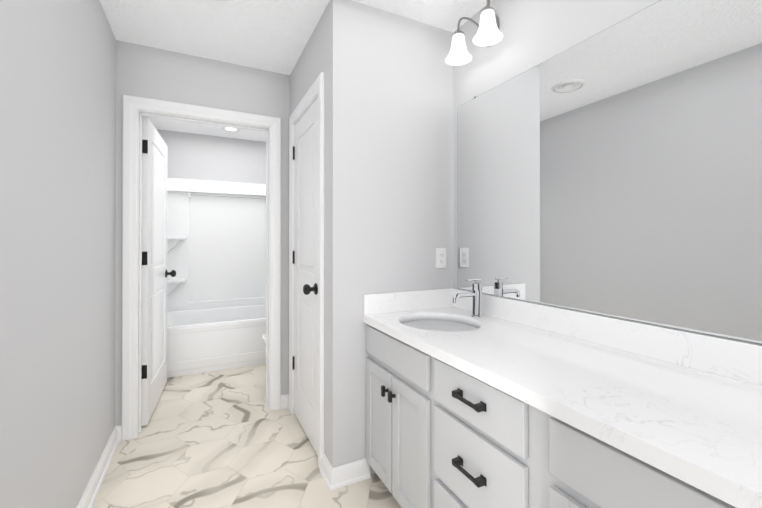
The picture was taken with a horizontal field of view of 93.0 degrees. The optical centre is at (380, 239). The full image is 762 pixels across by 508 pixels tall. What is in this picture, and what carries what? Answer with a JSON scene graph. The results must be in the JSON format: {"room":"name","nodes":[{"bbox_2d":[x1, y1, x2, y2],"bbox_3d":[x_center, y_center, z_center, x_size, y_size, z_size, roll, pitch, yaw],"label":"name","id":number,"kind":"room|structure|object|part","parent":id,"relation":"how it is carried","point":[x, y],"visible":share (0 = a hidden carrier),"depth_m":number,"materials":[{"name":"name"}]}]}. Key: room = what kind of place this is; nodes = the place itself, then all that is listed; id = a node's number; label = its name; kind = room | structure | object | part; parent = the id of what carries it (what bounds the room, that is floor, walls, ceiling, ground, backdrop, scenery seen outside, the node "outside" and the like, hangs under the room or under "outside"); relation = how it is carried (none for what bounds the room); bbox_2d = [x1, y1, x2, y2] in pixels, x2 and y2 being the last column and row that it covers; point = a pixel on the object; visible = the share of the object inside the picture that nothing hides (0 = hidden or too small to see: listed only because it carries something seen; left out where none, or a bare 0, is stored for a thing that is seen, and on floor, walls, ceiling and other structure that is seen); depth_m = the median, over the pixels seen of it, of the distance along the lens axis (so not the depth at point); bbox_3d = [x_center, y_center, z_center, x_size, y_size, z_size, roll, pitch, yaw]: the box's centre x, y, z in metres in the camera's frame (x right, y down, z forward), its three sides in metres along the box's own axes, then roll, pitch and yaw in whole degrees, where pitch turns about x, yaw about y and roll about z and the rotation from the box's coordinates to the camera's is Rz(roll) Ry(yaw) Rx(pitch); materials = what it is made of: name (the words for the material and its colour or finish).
{"room":"bathroom","nodes":[
{"label":"bathroom","id":0,"kind":"room"},
{"bbox_2d":[0,0,148,507],"bbox_3d":[-1.272,-0.003,1.375,0.120,2.440,5.890,0,0,-26],"label":"wall","id":1,"kind":"structure","parent":0,"point":[57,210],"depth_m":1.30,"materials":[{"name":"grey paint"}]},
{"bbox_2d":[77,425,120,507],"bbox_3d":[-0.773,1.167,0.537,0.030,0.093,3.715,0,0,-26],"label":"baseboard","id":2,"kind":"structure","parent":1,"relation":"attached to","point":[87,500],"depth_m":1.82,"materials":[{"name":"white wood"}]},
{"bbox_2d":[115,40,289,425],"bbox_3d":[-0.838,0.003,2.649,1.791,2.440,0.115,0,0,-26],"label":"wall","id":3,"kind":"structure","parent":0,"point":[152,73],"depth_m":2.41,"materials":[{"name":"grey paint"}]},
{"bbox_2d":[141,116,175,425],"bbox_3d":[-1.686,0.203,2.704,0.185,2.016,0.825,0,0,-22],"label":"bathroom door","id":4,"kind":"structure","parent":3,"relation":"in","point":[155,273],"depth_m":2.56,"materials":[{"name":"white wood"}]},
{"bbox_2d":[121,94,280,440],"bbox_3d":[-1.183,0.167,2.477,0.950,2.110,0.155,0,0,-26],"label":"door frame","id":5,"kind":"structure","parent":3,"relation":"attached to","point":[135,109],"depth_m":2.29,"materials":[{"name":"white wood"}]},
{"bbox_2d":[281,394,288,402],"bbox_3d":[-0.503,1.177,2.888,0.640,0.093,0.024,0,0,-26],"label":"baseboard","id":6,"kind":"structure","parent":3,"relation":"attached to","point":[284,398],"depth_m":2.63,"materials":[{"name":"white wood"}]},
{"bbox_2d":[156,129,265,183],"bbox_3d":[-1.700,0.010,4.384,1.791,2.440,0.120,0,0,-26],"label":"wall","id":7,"kind":"structure","parent":0,"point":[204,157],"depth_m":4.20,"materials":[{"name":"grey paint"}]},
{"bbox_2d":[92,364,401,507],"bbox_3d":[-0.196,1.215,1.385,2.248,0.001,5.298,0,0,-26],"label":"floor","id":8,"kind":"structure","parent":0,"point":[222,487],"depth_m":2.01,"materials":[{"name":"tile"}]},
{"bbox_2d":[167,178,265,377],"bbox_3d":[-1.590,0.272,3.864,1.524,1.908,0.904,0,0,-26],"label":"tub","id":9,"kind":"object","parent":8,"relation":"on","point":[216,284],"visible":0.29,"depth_m":4.09,"materials":[{"name":"white plastic"}]},
{"bbox_2d":[262,333,265,345],"bbox_3d":[-0.691,0.836,3.196,0.694,0.772,0.486,0,0,-26],"label":"toilet","id":10,"kind":"object","parent":8,"relation":"on","point":[264,337],"depth_m":3.02,"materials":[{"name":"white ceramic"}]},
{"bbox_2d":[363,319,754,507],"bbox_3d":[0.606,0.816,1.081,0.596,0.795,2.017,0,0,-26],"label":"bathroom vanity","id":11,"kind":"object","parent":8,"relation":"on","point":[476,397],"depth_m":1.08,"materials":[{"name":"grey"}]},
{"bbox_2d":[363,307,761,507],"bbox_3d":[0.616,0.400,1.084,0.577,0.038,2.022,0,0,-26],"label":"countertop","id":12,"kind":"structure","parent":11,"relation":"on","point":[705,426],"depth_m":0.91,"materials":[{"name":"white stone"}]},
{"bbox_2d":[395,315,482,334],"bbox_3d":[0.274,0.493,1.712,0.426,0.166,0.470,0,0,-26],"label":"sink","id":13,"kind":"object","parent":12,"relation":"in","point":[433,324],"depth_m":1.81,"materials":[{"name":"white ceramic"}]},
{"bbox_2d":[451,279,486,318],"bbox_3d":[0.430,0.289,1.796,0.180,0.188,0.058,0,0,-26],"label":"faucet","id":14,"kind":"object","parent":12,"relation":"on","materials":[{"name":"silver metal"}]},
{"bbox_2d":[99,0,491,141],"bbox_3d":[-0.418,-1.271,1.805,2.036,0.100,5.890,0,0,-26],"label":"ceiling","id":15,"kind":"structure","parent":0,"point":[271,35],"depth_m":2.06,"materials":[{"name":"white paint"}]},
{"bbox_2d":[221,127,239,131],"bbox_3d":[-1.639,-1.209,3.951,0.194,0.005,0.194,0,0,-26],"label":"recessed light","id":16,"kind":"object","parent":15,"relation":"in","point":[229,129],"visible":0.88,"depth_m":3.96,"materials":[{"name":"white plastic"}]},
{"bbox_2d":[290,0,354,467],"bbox_3d":[-0.404,0.001,2.255,0.115,2.440,0.977,0,0,-26],"label":"wall","id":17,"kind":"structure","parent":0,"point":[329,50],"depth_m":1.83,"materials":[{"name":"grey paint"}]},
{"bbox_2d":[292,97,317,454],"bbox_3d":[-0.458,0.201,2.275,0.185,2.016,0.616,0,0,-26],"label":"closet door","id":18,"kind":"structure","parent":17,"relation":"in","point":[305,262],"depth_m":2.24,"materials":[{"name":"white wood"}]},
{"bbox_2d":[289,72,323,469],"bbox_3d":[-0.421,0.166,2.289,0.155,2.110,0.770,0,0,-26],"label":"door frame","id":19,"kind":"structure","parent":17,"relation":"attached to","point":[314,91],"depth_m":1.95,"materials":[{"name":"white wood"}]},
{"bbox_2d":[354,1,452,474],"bbox_3d":[0.119,0.000,2.034,0.625,2.440,0.115,0,0,-26],"label":"wall","id":20,"kind":"structure","parent":0,"point":[403,156],"depth_m":1.96,"materials":[{"name":"grey paint"}]},
{"bbox_2d":[363,288,450,314],"bbox_3d":[0.161,0.333,1.977,0.557,0.104,0.020,0,0,-26],"label":"backsplash","id":21,"kind":"structure","parent":20,"relation":"attached to","point":[375,304],"depth_m":1.95,"materials":[{"name":"white stone"}]},
{"bbox_2d":[436,248,445,268],"bbox_3d":[0.346,0.104,2.076,0.070,0.117,0.008,0,0,-26],"label":"electrical outlet","id":22,"kind":"object","parent":20,"relation":"attached to","point":[440,257],"visible":1,"depth_m":2.07,"materials":[{"name":"white plastic"}]},
{"bbox_2d":[453,0,761,344],"bbox_3d":[0.439,0.001,2.226,0.120,2.440,5.890,0,0,-26],"label":"wall","id":23,"kind":"structure","parent":0,"point":[535,32],"depth_m":1.66,"materials":[{"name":"grey paint"}]},
{"bbox_2d":[445,0,502,65],"bbox_3d":[0.476,-1.055,1.808,0.190,0.218,0.354,0,0,-26],"label":"sconce","id":24,"kind":"object","parent":23,"relation":"attached to","point":[489,33],"visible":1,"depth_m":1.76,"materials":[{"name":"white glass"}]},
{"bbox_3d":[0.405,-1.008,1.893,0.138,0.126,0.138,0,0,-26],"label":"lamp shade","id":25,"kind":"part","parent":24,"relation":"part of","materials":[{"name":"white glass"}]},
{"bbox_3d":[0.501,-1.009,1.699,0.138,0.126,0.138,0,0,-26],"label":"lamp shade","id":26,"kind":"part","parent":24,"relation":"part of","materials":[{"name":"white glass"}]},
{"bbox_2d":[451,288,761,386],"bbox_3d":[0.865,0.329,1.209,0.020,0.104,2.022,0,0,-26],"label":"backsplash","id":27,"kind":"structure","parent":23,"relation":"attached to","point":[735,359],"depth_m":1.19,"materials":[{"name":"white stone"}]},
{"bbox_2d":[457,0,761,343],"bbox_3d":[0.879,-0.251,1.196,0.008,1.049,1.972,0,0,-26],"label":"mirror","id":28,"kind":"object","parent":23,"relation":"attached to","point":[614,170],"visible":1,"depth_m":1.23,"materials":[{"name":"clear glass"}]}
]}

